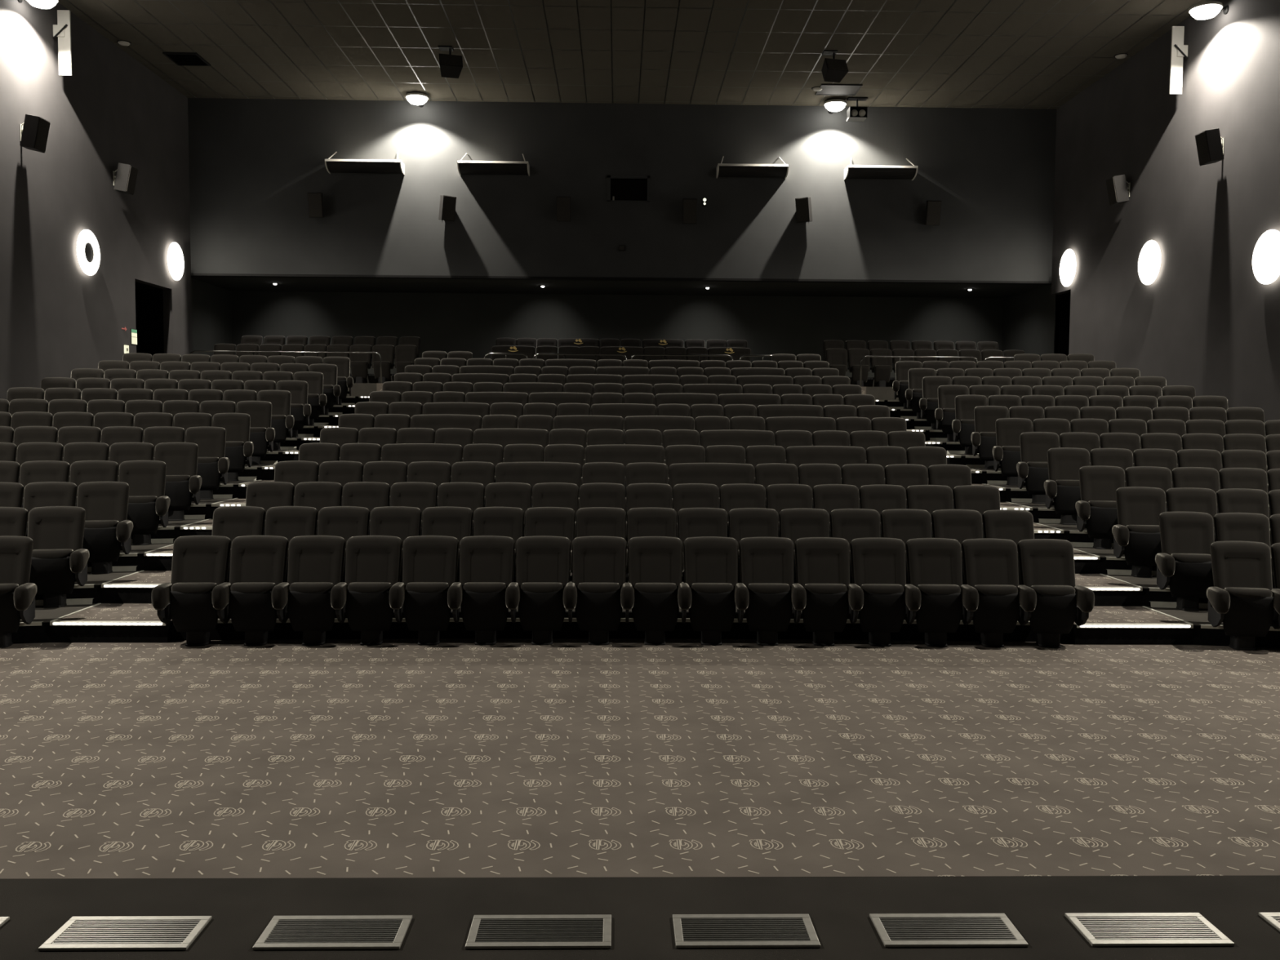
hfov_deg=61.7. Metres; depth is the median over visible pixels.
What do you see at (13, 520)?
seat
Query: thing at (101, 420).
seat
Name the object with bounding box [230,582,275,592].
seat cushion
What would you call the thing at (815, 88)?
smoke detector
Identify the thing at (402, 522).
seat
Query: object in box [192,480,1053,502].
floor
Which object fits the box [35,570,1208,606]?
floor
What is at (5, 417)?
seat
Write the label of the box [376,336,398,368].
lounge chair
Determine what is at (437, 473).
seat
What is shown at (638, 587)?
seat cushion
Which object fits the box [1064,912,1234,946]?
floor vent
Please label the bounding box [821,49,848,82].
ceiling speaker
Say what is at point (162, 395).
seat
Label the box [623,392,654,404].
seat
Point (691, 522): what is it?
seat
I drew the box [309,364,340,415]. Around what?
seat
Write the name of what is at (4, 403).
seat
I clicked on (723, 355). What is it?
guard rail
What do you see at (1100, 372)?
seat
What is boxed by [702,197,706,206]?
lamp
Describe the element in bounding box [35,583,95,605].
trim
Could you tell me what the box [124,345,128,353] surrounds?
wall switch
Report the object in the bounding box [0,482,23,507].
seat
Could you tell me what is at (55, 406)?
seat
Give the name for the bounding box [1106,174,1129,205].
wall speaker
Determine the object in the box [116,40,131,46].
smoke detector
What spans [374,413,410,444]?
seat
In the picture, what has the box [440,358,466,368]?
seat
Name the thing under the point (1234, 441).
seat
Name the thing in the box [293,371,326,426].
seat
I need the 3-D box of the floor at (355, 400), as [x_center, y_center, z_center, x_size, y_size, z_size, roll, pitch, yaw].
[-0.307,-1.590,22.244,20.220,0.202,2.638,0,3,-1]
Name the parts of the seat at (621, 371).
backrest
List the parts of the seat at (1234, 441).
backrest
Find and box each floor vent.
[0,916,9,927]
[38,915,212,951]
[252,915,412,950]
[465,914,611,949]
[672,914,820,948]
[869,913,1028,947]
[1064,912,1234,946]
[1258,912,1279,931]
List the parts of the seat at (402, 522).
backrest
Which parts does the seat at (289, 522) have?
backrest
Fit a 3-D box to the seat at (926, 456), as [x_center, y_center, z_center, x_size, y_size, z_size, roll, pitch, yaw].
[3.800,0.065,13.950,0.598,0.990,0.459,0,3,1]
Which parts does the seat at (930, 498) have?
backrest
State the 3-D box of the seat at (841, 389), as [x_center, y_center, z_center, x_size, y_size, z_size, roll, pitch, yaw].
[3.702,-1.190,18.859,0.598,0.990,0.459,0,3,1]
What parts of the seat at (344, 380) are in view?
backrest, armrest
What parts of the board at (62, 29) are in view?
fixing plate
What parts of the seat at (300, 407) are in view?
backrest, armrest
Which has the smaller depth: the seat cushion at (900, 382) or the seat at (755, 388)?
the seat at (755, 388)
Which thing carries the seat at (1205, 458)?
on the floor at (176, 532)
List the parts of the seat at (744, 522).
backrest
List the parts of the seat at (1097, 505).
armrest, backrest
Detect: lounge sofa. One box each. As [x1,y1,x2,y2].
[491,345,535,366]
[557,337,600,359]
[600,346,643,366]
[642,338,684,359]
[707,346,751,362]
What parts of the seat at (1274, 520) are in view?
backrest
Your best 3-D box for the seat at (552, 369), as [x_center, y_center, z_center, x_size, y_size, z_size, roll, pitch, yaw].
[-1.626,-1.724,20.779,0.598,0.990,0.459,0,3,-2]
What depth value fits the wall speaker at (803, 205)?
24.86 m
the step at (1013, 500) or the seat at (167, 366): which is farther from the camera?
the seat at (167, 366)
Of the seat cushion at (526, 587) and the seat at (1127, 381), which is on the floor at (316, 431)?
the seat at (1127, 381)
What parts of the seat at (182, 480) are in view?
backrest, armrest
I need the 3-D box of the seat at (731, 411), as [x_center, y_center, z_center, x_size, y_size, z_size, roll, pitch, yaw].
[1.625,-0.703,16.910,0.598,0.990,0.459,0,3,0]
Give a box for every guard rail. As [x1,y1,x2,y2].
[189,350,382,382]
[484,352,528,359]
[533,353,626,360]
[630,354,733,361]
[739,355,772,360]
[859,355,977,386]
[984,356,1040,360]
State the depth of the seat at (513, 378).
19.87 m
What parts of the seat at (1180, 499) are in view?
backrest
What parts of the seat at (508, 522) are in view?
backrest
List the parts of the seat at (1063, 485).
armrest, backrest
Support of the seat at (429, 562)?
on the floor at (453, 757)
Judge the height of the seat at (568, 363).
0.990 m
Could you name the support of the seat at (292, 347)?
on the floor at (357, 389)
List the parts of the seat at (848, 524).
backrest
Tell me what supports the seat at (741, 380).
on the floor
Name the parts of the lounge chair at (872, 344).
backrest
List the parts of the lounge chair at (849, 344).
backrest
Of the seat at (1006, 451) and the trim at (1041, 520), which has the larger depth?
the seat at (1006, 451)
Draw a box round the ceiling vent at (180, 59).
[162,52,210,66]
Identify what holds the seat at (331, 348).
on the floor at (357, 389)
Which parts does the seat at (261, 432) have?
backrest, armrest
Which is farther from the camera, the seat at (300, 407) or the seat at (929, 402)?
the seat at (929, 402)
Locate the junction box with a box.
[618,244,625,250]
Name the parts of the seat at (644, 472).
backrest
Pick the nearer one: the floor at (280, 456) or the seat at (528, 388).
the floor at (280, 456)
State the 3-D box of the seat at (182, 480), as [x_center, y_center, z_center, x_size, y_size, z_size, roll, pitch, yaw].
[-5.886,0.021,13.620,0.598,0.990,0.459,0,4,-13]
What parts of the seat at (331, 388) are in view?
backrest, armrest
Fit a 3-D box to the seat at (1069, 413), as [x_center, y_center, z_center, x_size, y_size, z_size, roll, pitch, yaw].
[6.530,-0.651,16.584,0.598,0.990,0.459,1,4,9]
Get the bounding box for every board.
[53,9,71,75]
[1168,26,1187,94]
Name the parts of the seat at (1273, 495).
backrest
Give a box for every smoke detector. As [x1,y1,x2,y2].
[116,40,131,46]
[811,86,822,91]
[1114,53,1128,58]
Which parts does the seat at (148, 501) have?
backrest, armrest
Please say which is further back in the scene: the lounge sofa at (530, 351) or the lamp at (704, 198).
the lounge sofa at (530, 351)
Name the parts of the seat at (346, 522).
backrest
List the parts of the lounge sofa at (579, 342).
backrest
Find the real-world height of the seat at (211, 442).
0.990 m
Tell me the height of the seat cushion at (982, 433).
0.413 m
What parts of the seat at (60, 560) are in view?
backrest, armrest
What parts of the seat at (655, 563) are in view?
backrest, armrest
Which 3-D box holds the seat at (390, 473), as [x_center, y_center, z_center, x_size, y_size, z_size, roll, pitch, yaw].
[-3.054,0.277,12.858,0.598,0.990,0.459,0,3,-3]
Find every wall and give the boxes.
[0,0,192,399]
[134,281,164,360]
[187,97,1056,281]
[191,278,232,361]
[231,291,1004,377]
[1002,284,1071,368]
[1051,0,1279,445]
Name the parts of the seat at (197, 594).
armrest, backrest, armrest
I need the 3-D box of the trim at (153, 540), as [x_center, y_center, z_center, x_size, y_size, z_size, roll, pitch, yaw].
[-7.676,0.671,12.401,4.280,0.194,0.079,0,4,-12]
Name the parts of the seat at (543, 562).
backrest, armrest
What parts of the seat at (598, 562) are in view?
backrest, armrest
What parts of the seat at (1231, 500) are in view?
backrest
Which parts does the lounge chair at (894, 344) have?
backrest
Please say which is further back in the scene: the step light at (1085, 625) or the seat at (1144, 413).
the seat at (1144, 413)
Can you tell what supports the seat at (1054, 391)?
on the floor at (297, 442)
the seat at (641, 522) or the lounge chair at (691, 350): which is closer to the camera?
the seat at (641, 522)
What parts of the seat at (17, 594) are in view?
backrest, armrest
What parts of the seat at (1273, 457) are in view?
backrest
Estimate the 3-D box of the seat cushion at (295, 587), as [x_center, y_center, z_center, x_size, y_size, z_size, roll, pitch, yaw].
[-3.026,1.155,9.878,0.396,0.413,0.187,0,3,-3]
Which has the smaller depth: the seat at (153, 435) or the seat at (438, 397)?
the seat at (153, 435)
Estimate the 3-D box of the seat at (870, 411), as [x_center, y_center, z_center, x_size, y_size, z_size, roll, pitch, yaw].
[3.741,-0.688,16.895,0.598,0.990,0.459,0,3,1]
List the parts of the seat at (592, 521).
backrest, armrest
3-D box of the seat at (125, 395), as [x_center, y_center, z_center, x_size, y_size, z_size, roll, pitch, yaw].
[-8.034,-0.966,17.048,0.598,0.990,0.459,0,4,-13]
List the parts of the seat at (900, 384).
armrest, backrest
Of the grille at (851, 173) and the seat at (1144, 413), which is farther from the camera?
the grille at (851, 173)
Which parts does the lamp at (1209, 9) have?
lamp glass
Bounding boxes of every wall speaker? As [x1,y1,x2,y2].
[19,114,50,152]
[112,162,137,195]
[306,192,324,217]
[438,195,456,221]
[682,198,697,223]
[795,196,812,222]
[924,200,941,225]
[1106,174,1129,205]
[1195,128,1224,165]
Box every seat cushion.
[0,583,18,593]
[31,548,73,558]
[84,520,119,528]
[128,495,157,502]
[165,475,190,481]
[171,582,217,592]
[197,457,219,462]
[225,441,244,446]
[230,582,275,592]
[249,426,266,432]
[271,414,285,419]
[288,582,333,592]
[290,404,303,408]
[307,393,319,397]
[323,384,333,389]
[337,376,346,381]
[347,582,391,592]
[350,361,367,378]
[373,361,390,378]
[395,361,413,373]
[405,582,448,592]
[463,582,506,592]
[520,582,563,592]
[577,582,620,592]
[634,582,676,592]
[691,582,733,592]
[747,582,790,593]
[804,583,847,593]
[829,364,846,376]
[852,364,868,382]
[860,583,903,594]
[874,364,891,382]
[898,380,908,384]
[911,389,922,392]
[917,584,960,594]
[926,398,937,402]
[942,408,955,412]
[960,419,974,424]
[973,584,1017,595]
[979,431,995,436]
[1001,445,1020,451]
[1026,462,1048,467]
[1031,585,1075,595]
[1055,480,1079,486]
[1088,500,1116,507]
[1126,524,1159,533]
[1171,553,1211,562]
[1224,586,1272,597]
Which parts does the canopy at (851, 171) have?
plate, plate, plate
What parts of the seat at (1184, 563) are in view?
armrest, backrest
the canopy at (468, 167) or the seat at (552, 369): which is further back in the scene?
the canopy at (468, 167)
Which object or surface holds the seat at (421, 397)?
on the floor at (280, 456)
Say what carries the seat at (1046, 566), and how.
on the floor at (453, 757)
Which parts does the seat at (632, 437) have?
backrest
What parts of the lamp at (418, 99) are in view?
lamp glass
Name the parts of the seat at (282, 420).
backrest, armrest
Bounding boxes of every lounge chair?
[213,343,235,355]
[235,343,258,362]
[240,335,262,355]
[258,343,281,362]
[263,335,285,355]
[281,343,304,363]
[286,335,307,355]
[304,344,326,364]
[308,335,330,356]
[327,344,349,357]
[331,336,352,358]
[349,344,372,382]
[354,336,375,373]
[371,344,394,382]
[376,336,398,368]
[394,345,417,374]
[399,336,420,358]
[495,337,515,346]
[515,337,537,359]
[536,346,558,366]
[537,337,557,346]
[558,346,579,359]
[578,346,599,368]
[599,338,619,347]
[620,338,641,346]
[643,346,665,368]
[665,346,686,359]
[684,339,705,348]
[686,346,707,367]
[706,339,726,348]
[726,339,747,347]
[822,339,844,361]
[825,348,847,376]
[844,340,866,373]
[848,348,870,386]
[866,340,888,373]
[870,348,893,386]
[888,340,910,373]
[892,348,914,379]
[911,340,932,360]
[914,349,936,368]
[933,341,954,360]
[937,349,958,368]
[955,341,976,360]
[959,349,981,363]
[977,341,998,360]
[981,349,1003,362]
[1003,350,1024,362]
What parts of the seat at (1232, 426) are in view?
backrest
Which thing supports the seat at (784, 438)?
on the floor at (208, 510)
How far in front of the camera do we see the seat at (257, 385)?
18.47 m
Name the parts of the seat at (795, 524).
backrest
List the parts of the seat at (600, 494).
backrest, armrest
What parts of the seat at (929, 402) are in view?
armrest, backrest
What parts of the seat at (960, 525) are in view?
backrest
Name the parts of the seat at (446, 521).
backrest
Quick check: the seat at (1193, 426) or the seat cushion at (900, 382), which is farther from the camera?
the seat cushion at (900, 382)
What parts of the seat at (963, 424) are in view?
armrest, backrest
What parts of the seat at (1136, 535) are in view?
armrest, backrest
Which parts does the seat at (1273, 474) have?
backrest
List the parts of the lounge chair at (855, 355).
backrest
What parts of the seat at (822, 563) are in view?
backrest, armrest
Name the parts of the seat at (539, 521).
backrest, armrest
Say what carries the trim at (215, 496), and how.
attached to the floor at (237, 491)
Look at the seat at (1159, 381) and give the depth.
19.16 m
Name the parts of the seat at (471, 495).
backrest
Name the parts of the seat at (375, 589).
backrest, armrest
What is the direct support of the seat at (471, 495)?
on the floor at (99, 594)
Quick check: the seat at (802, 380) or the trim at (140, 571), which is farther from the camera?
the seat at (802, 380)
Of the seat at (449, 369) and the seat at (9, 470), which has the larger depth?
the seat at (449, 369)
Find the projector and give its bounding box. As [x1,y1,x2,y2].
[846,97,867,121]
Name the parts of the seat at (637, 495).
backrest, armrest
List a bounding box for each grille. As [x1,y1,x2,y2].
[326,161,402,173]
[458,163,528,174]
[717,166,786,177]
[846,168,915,179]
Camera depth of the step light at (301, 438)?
17.76 m
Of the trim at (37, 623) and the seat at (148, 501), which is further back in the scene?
the seat at (148, 501)
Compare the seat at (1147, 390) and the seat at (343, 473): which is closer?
the seat at (343, 473)
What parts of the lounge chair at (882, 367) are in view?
backrest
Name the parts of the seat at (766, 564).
backrest, armrest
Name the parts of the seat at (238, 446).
backrest, armrest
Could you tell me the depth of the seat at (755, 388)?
18.97 m
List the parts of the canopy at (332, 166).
plate, plate, plate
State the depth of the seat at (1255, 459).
13.59 m
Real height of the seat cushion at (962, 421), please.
0.413 m
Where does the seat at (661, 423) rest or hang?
on the floor at (237, 491)
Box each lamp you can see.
[17,0,58,8]
[405,92,428,107]
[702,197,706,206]
[823,98,846,114]
[1188,0,1229,19]
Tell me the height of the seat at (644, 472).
0.990 m
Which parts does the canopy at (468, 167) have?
plate, plate, plate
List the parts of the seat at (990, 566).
backrest, armrest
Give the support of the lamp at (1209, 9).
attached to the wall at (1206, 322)
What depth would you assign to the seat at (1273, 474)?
12.65 m
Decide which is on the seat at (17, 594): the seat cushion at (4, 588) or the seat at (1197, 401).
the seat cushion at (4, 588)
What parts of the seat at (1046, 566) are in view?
backrest, armrest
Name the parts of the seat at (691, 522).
backrest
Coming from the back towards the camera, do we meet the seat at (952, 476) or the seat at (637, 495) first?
the seat at (952, 476)
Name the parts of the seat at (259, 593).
backrest, armrest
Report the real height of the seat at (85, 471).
0.990 m
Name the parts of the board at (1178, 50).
fixing plate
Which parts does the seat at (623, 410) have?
backrest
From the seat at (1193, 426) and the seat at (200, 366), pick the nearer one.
the seat at (1193, 426)
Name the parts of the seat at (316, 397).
backrest, armrest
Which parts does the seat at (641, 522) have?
backrest, armrest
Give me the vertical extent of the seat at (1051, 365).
0.990 m
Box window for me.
[607,175,649,201]
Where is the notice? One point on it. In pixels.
(133, 331)
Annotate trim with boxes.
[19,621,43,626]
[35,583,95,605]
[49,603,101,621]
[87,552,137,572]
[101,570,143,584]
[131,526,174,543]
[144,544,173,552]
[159,503,205,519]
[180,518,211,526]
[190,273,1052,284]
[192,484,233,498]
[212,497,238,503]
[217,617,1030,625]
[220,466,257,480]
[260,451,278,464]
[266,438,297,449]
[297,426,314,437]
[314,414,328,425]
[328,404,342,415]
[342,395,355,405]
[888,400,903,408]
[900,408,916,418]
[914,418,931,429]
[929,430,959,440]
[946,442,978,453]
[965,455,984,468]
[986,471,1025,484]
[1006,502,1032,507]
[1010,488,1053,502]
[1033,522,1064,530]
[1038,507,1086,523]
[1069,530,1113,547]
[1073,548,1100,556]
[1100,573,1142,587]
[1106,556,1156,576]
[1142,606,1192,624]
[1149,587,1208,608]
[1200,624,1279,631]
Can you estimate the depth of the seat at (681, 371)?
20.93 m
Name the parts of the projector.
casing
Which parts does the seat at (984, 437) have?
armrest, backrest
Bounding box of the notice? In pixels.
[130,328,137,345]
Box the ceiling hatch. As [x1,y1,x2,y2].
[815,84,862,95]
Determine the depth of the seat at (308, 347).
25.59 m
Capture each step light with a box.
[49,621,165,626]
[101,583,161,587]
[143,552,173,555]
[180,526,212,529]
[211,503,245,506]
[238,484,248,486]
[262,466,275,469]
[282,451,298,453]
[301,438,319,439]
[318,426,337,427]
[346,404,355,407]
[906,429,925,431]
[925,441,942,444]
[946,455,960,457]
[971,471,982,473]
[1000,507,1032,510]
[1034,529,1063,533]
[1074,555,1100,559]
[1075,623,1193,628]
[1085,586,1142,591]
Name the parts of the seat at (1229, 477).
backrest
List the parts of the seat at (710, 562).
backrest, armrest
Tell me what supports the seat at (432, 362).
on the floor at (345, 410)
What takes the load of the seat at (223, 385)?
on the floor at (297, 442)
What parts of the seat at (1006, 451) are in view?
armrest, backrest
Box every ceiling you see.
[58,0,1212,109]
[191,276,1046,297]
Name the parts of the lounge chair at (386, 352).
backrest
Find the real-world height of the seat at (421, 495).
0.990 m
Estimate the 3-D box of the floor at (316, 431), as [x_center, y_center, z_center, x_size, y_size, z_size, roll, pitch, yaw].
[-0.245,-0.823,19.062,20.228,0.202,2.165,0,3,-1]
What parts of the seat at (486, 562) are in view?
backrest, armrest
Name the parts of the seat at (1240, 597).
armrest, backrest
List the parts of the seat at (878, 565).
backrest, armrest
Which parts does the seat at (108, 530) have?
backrest, armrest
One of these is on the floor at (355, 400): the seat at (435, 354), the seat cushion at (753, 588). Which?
the seat at (435, 354)
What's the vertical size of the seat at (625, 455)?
0.990 m
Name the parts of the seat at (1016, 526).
backrest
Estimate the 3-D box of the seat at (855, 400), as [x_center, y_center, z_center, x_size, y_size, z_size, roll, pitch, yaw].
[3.722,-0.939,17.877,0.598,0.990,0.459,0,3,1]
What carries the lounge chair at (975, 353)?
on the floor at (357, 389)
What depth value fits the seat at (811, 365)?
21.90 m
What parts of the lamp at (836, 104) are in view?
lamp glass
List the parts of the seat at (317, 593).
backrest, armrest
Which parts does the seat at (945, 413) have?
armrest, backrest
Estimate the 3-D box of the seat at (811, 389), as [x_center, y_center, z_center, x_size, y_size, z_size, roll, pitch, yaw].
[3.173,-1.194,18.867,0.598,0.990,0.459,0,3,1]
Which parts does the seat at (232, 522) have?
backrest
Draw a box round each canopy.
[324,151,404,174]
[457,153,529,176]
[715,155,788,178]
[844,157,918,180]
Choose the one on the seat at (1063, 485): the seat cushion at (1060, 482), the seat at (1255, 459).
the seat cushion at (1060, 482)
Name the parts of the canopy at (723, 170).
plate, plate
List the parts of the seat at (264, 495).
backrest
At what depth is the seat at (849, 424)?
16.02 m
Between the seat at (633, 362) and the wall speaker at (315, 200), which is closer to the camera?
the seat at (633, 362)
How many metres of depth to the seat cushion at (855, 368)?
25.71 m
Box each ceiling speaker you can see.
[438,45,462,78]
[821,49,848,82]
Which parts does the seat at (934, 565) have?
backrest, armrest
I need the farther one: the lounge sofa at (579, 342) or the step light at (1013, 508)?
the lounge sofa at (579, 342)
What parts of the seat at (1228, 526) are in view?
backrest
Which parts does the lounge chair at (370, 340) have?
backrest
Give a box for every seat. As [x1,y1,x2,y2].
[0,398,8,412]
[0,411,11,426]
[0,426,13,443]
[0,442,17,461]
[0,460,20,483]
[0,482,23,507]
[0,506,28,536]
[0,535,37,648]
[7,386,44,412]
[8,398,48,426]
[11,411,53,443]
[13,426,57,462]
[16,442,63,483]
[19,460,70,507]
[23,481,77,536]
[27,506,89,608]
[40,377,75,395]
[44,387,80,412]
[48,399,87,426]
[53,411,93,443]
[57,426,101,461]
[63,442,109,482]
[69,460,118,506]
[71,368,103,388]
[75,377,110,397]
[76,481,133,573]
[80,387,117,412]
[87,399,124,426]
[93,412,133,442]
[97,360,128,375]
[101,426,143,461]
[103,368,136,388]
[109,442,154,481]
[110,377,144,399]
[117,388,152,411]
[119,460,169,545]
[122,352,151,368]
[124,400,162,426]
[129,360,159,374]
[133,412,173,442]
[136,368,168,388]
[143,426,185,460]
[144,378,177,399]
[151,535,231,646]
[152,353,181,365]
[153,388,188,412]
[154,442,201,520]
[160,361,190,378]
[163,400,199,426]
[168,369,199,384]
[173,412,212,442]
[177,378,211,399]
[182,354,210,369]
[185,426,229,499]
[188,389,222,413]
[191,361,220,379]
[200,370,231,389]
[200,400,235,426]
[210,354,239,370]
[211,379,244,400]
[212,506,265,582]
[213,413,253,481]
[221,362,250,373]
[223,389,257,413]
[228,535,289,645]
[231,370,262,389]
[236,400,275,465]
[239,355,266,370]
[244,379,275,400]
[245,481,294,535]
[250,362,279,373]
[257,390,293,450]
[262,371,293,390]
[265,506,318,582]
[267,355,295,371]
[274,460,319,506]
[276,380,311,437]
[280,363,308,380]
[286,535,347,645]
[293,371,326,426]
[293,481,342,535]
[295,355,322,371]
[298,442,340,481]
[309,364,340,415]
[317,506,369,582]
[319,461,363,506]
[320,426,358,461]
[323,356,353,404]
[337,413,374,443]
[340,443,381,481]
[342,481,390,535]
[344,535,405,645]
[355,401,388,427]
[358,427,396,461]
[363,461,407,506]
[368,391,401,413]
[369,506,421,582]
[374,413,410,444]
[382,381,412,401]
[382,443,462,482]
[388,401,422,427]
[390,481,437,535]
[394,373,422,391]
[396,427,435,444]
[401,391,433,414]
[401,535,462,644]
[404,364,431,375]
[407,461,451,506]
[410,413,481,444]
[413,381,443,402]
[414,357,439,373]
[422,351,447,364]
[422,373,451,391]
[422,402,489,428]
[422,506,472,582]
[432,364,459,382]
[433,391,465,402]
[435,427,473,462]
[437,482,484,536]
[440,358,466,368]
[443,382,473,402]
[447,351,472,365]
[451,461,494,506]
[452,373,508,391]
[458,535,519,644]
[459,365,514,382]
[463,444,503,483]
[465,391,528,415]
[466,358,493,365]
[473,382,502,391]
[473,428,548,462]
[473,506,524,582]
[482,414,517,428]
[485,482,532,536]
[490,402,523,428]
[493,358,519,373]
[503,382,563,403]
[503,444,543,462]
[509,373,537,382]
[514,365,541,382]
[515,535,577,644]
[518,414,553,444]
[519,358,544,374]
[524,402,556,429]
[524,506,575,581]
[528,392,591,416]
[532,482,578,537]
[537,373,565,392]
[542,365,568,383]
[544,444,584,485]
[545,359,596,374]
[549,428,586,464]
[553,415,624,446]
[557,403,590,415]
[563,382,593,405]
[566,373,623,403]
[568,366,595,374]
[571,536,634,644]
[576,506,628,582]
[579,482,627,542]
[582,462,626,520]
[584,444,669,497]
[586,428,624,445]
[591,392,622,404]
[591,403,657,443]
[593,382,622,395]
[595,366,649,395]
[596,359,622,367]
[622,359,648,367]
[622,374,679,386]
[623,382,653,395]
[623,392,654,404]
[624,415,694,446]
[624,429,665,463]
[625,462,673,509]
[626,483,678,549]
[626,507,684,581]
[627,536,692,645]
[648,360,699,369]
[649,366,676,375]
[653,383,682,404]
[655,393,717,416]
[657,404,689,416]
[662,429,705,462]
[665,444,705,478]
[672,483,719,523]
[676,367,703,384]
[677,507,727,582]
[680,374,707,393]
[683,383,742,404]
[683,536,749,645]
[690,404,723,430]
[694,416,729,445]
[699,429,774,463]
[700,360,725,375]
[703,367,730,383]
[705,444,745,463]
[708,375,736,384]
[718,393,780,416]
[719,483,765,537]
[723,404,756,429]
[725,360,751,375]
[728,507,778,582]
[729,416,764,430]
[731,367,784,384]
[736,375,792,394]
[738,537,806,645]
[742,383,772,394]
[745,445,785,484]
[751,360,777,368]
[755,462,797,508]
[756,404,822,430]
[765,416,835,445]
[765,484,812,537]
[771,353,795,368]
[772,384,801,404]
[774,430,812,463]
[777,360,803,376]
[778,508,829,583]
[780,394,812,404]
[785,368,812,384]
[793,375,821,394]
[794,537,863,645]
[796,354,821,363]
[798,463,840,508]
[802,384,831,399]
[803,360,829,374]
[812,368,839,384]
[812,394,843,417]
[812,430,849,446]
[813,484,859,537]
[822,375,849,394]
[823,404,856,430]
[829,508,880,583]
[831,384,862,404]
[835,417,871,446]
[841,463,884,508]
[844,394,875,417]
[849,431,887,463]
[849,537,920,646]
[856,404,889,431]
[859,484,906,537]
[866,446,906,484]
[871,417,906,446]
[880,508,931,584]
[884,463,928,508]
[887,431,925,464]
[892,360,921,408]
[905,368,935,418]
[905,537,978,646]
[906,446,946,484]
[906,484,953,537]
[919,376,951,430]
[922,360,948,376]
[928,464,971,509]
[931,509,982,584]
[934,385,968,441]
[936,368,964,385]
[949,360,976,376]
[951,376,981,395]
[951,395,987,454]
[952,484,999,538]
[961,538,1036,647]
[964,368,992,385]
[968,385,999,399]
[970,405,1008,469]
[976,360,1003,376]
[982,376,1011,395]
[982,509,1034,585]
[987,395,1020,417]
[992,417,1032,485]
[993,368,1022,385]
[1000,385,1031,405]
[1004,360,1031,370]
[1008,405,1044,431]
[1011,376,1041,395]
[1013,353,1039,367]
[1016,431,1058,503]
[1017,538,1094,648]
[1021,395,1054,417]
[1022,368,1050,385]
[1031,360,1059,376]
[1031,385,1063,406]
[1032,417,1070,448]
[1040,353,1066,363]
[1042,376,1072,395]
[1044,405,1079,432]
[1044,447,1089,524]
[1051,368,1080,385]
[1054,395,1088,418]
[1059,360,1087,375]
[1059,431,1099,466]
[1064,385,1096,406]
[1067,353,1093,368]
[1070,418,1107,448]
[1072,376,1103,395]
[1075,466,1124,549]
[1080,368,1110,379]
[1080,406,1115,432]
[1088,360,1115,371]
[1088,395,1122,418]
[1089,448,1133,487]
[1096,385,1128,406]
[1099,432,1140,466]
[1103,376,1134,395]
[1108,418,1146,448]
[1110,368,1139,385]
[1111,486,1165,577]
[1115,406,1152,433]
[1123,395,1157,419]
[1124,466,1172,511]
[1128,385,1162,407]
[1133,448,1177,488]
[1134,376,1166,392]
[1140,432,1182,467]
[1146,418,1186,449]
[1152,406,1189,432]
[1155,511,1214,610]
[1157,395,1192,419]
[1162,385,1195,407]
[1165,487,1217,542]
[1171,466,1219,513]
[1177,448,1222,489]
[1181,433,1223,468]
[1185,419,1225,450]
[1189,406,1226,435]
[1192,395,1227,416]
[1206,541,1274,650]
[1213,512,1272,581]
[1216,488,1271,547]
[1218,467,1269,514]
[1221,449,1267,481]
[1222,433,1267,479]
[1225,419,1266,462]
[1226,407,1266,444]
[1264,419,1279,462]
[1265,434,1279,479]
[1266,449,1279,493]
[1266,468,1279,528]
[1267,489,1279,546]
[1269,514,1279,588]
[1271,542,1279,629]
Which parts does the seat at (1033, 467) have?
armrest, backrest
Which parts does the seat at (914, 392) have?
armrest, backrest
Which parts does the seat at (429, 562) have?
backrest, armrest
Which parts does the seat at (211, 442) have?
backrest, armrest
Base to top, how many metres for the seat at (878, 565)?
0.990 m
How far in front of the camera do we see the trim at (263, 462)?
16.73 m
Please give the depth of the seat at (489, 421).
15.94 m
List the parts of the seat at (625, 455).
backrest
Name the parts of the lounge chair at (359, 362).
backrest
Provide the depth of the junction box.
25.06 m
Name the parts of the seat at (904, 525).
backrest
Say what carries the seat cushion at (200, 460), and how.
on the seat at (211, 442)
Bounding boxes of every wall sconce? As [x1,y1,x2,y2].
[76,229,100,275]
[167,242,184,280]
[1059,248,1075,286]
[1137,240,1160,284]
[1252,229,1279,284]
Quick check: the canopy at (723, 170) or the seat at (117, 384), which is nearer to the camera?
the seat at (117, 384)
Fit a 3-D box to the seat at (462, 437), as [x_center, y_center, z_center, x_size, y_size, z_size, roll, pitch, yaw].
[-2.565,-0.223,14.847,0.598,0.990,0.459,0,3,-3]
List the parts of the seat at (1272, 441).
backrest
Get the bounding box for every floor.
[0,638,1279,878]
[0,875,1279,959]
[11,602,1279,648]
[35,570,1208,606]
[87,542,1156,573]
[131,519,1113,542]
[183,497,1061,522]
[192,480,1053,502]
[220,464,1025,484]
[245,449,999,465]
[280,437,977,453]
[297,425,947,440]
[314,415,931,429]
[328,405,916,417]
[341,396,903,406]
[346,382,898,399]
[349,375,895,386]
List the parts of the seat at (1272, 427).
backrest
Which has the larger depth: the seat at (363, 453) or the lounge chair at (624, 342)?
the lounge chair at (624, 342)
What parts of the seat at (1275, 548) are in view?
backrest, armrest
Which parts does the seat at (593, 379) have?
backrest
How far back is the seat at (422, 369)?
20.75 m
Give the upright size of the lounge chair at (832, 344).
0.990 m
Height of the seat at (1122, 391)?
0.990 m
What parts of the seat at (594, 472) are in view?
backrest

